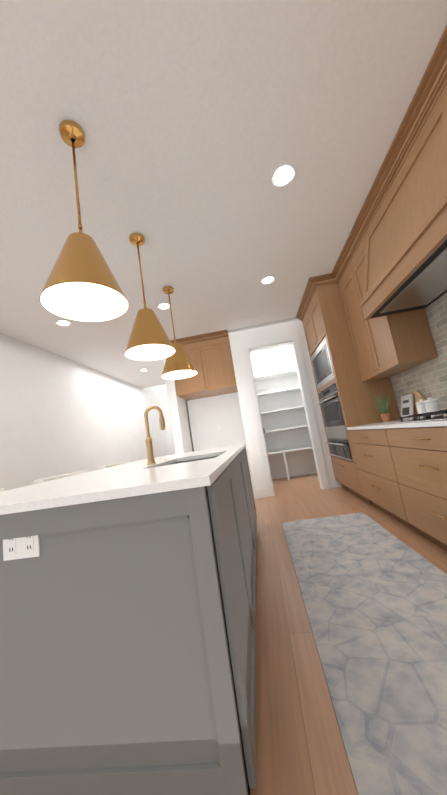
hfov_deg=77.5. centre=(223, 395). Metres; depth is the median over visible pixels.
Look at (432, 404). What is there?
cooking pot
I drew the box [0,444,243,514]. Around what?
island countertop
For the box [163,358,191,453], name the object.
wall
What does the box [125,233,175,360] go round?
pendant light
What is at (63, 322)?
recessed light
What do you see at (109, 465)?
stool
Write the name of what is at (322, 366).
built-in microwave
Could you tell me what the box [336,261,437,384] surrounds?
upper cabinet
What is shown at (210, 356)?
upper cabinet
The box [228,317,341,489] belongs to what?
wall
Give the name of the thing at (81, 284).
pendant light
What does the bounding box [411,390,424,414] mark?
round board
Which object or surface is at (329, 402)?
wall oven
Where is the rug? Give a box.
[282,512,446,794]
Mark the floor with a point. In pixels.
(300, 748)
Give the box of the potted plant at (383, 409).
[371,390,392,421]
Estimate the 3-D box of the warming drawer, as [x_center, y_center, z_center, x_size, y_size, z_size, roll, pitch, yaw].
[1.857,0.689,3.848,0.636,0.270,0.980,-10,-9,5]
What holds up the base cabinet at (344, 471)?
on the floor
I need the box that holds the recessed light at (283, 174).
[272,164,294,185]
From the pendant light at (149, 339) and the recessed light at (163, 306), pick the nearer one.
the pendant light at (149, 339)
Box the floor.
[250,473,446,794]
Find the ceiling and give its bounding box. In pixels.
[0,0,446,387]
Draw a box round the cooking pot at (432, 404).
[423,397,441,415]
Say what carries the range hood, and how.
attached to the kitchen
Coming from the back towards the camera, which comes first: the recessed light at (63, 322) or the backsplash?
the recessed light at (63, 322)
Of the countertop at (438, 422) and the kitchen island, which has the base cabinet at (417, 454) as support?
the countertop at (438, 422)
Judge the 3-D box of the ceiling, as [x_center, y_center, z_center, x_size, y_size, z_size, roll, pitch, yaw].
[-0.807,-1.871,2.514,5.160,0.960,11.500,-10,-9,5]
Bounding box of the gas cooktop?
[396,410,446,422]
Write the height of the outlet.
0.092 m
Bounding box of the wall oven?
[317,382,347,438]
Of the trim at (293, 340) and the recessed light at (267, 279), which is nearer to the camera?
the recessed light at (267, 279)
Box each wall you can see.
[0,333,174,489]
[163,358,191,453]
[187,345,250,476]
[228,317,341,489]
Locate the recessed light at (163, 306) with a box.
[158,303,169,309]
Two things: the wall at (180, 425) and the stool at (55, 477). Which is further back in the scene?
the wall at (180, 425)
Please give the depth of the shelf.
5.77 m
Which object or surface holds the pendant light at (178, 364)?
hanging from the ceiling
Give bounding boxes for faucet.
[144,406,164,464]
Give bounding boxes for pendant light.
[39,120,127,321]
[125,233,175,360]
[161,286,197,379]
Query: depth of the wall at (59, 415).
4.73 m
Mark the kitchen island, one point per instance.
(128, 607)
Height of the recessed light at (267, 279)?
0.012 m
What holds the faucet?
on the island countertop at (127, 480)
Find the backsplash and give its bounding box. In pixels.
[390,293,446,417]
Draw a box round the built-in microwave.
[311,337,334,388]
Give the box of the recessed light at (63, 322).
[56,320,70,325]
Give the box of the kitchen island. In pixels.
[0,443,256,794]
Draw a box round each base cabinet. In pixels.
[330,453,359,497]
[348,429,403,523]
[380,425,446,550]
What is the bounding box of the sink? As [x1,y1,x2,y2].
[160,455,215,466]
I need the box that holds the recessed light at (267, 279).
[261,276,274,283]
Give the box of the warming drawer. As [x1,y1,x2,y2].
[325,438,352,461]
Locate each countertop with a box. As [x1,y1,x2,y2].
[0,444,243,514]
[348,418,446,428]
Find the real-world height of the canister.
0.172 m
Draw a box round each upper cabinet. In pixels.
[170,330,237,400]
[300,281,351,359]
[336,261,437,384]
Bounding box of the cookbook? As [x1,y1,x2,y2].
[401,394,412,418]
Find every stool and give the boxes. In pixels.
[33,470,89,483]
[97,461,130,469]
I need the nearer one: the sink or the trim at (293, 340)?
the sink
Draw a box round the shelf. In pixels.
[254,369,311,480]
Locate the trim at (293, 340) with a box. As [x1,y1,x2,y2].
[242,334,329,496]
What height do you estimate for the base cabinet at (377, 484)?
0.886 m
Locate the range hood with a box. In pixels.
[344,73,446,320]
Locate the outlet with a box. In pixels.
[3,535,40,560]
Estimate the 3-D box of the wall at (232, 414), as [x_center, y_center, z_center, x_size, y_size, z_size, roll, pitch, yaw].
[-0.143,0.449,5.549,1.050,2.860,0.150,-10,-9,5]
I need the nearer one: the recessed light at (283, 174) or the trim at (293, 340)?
the recessed light at (283, 174)
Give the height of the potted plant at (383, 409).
0.342 m
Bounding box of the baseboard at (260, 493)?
[251,482,267,498]
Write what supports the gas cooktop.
in the countertop at (438, 422)
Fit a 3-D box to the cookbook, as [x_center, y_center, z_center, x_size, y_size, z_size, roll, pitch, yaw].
[1.970,0.119,2.988,0.081,0.254,0.200,-10,-9,5]
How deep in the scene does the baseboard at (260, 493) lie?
4.45 m
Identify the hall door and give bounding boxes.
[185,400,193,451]
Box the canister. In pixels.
[415,399,426,413]
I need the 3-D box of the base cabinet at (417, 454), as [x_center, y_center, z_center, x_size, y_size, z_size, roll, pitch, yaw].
[1.693,0.590,1.777,0.616,0.886,1.045,-10,-9,5]
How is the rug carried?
on the floor
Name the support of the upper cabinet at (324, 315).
attached to the wall at (278, 359)

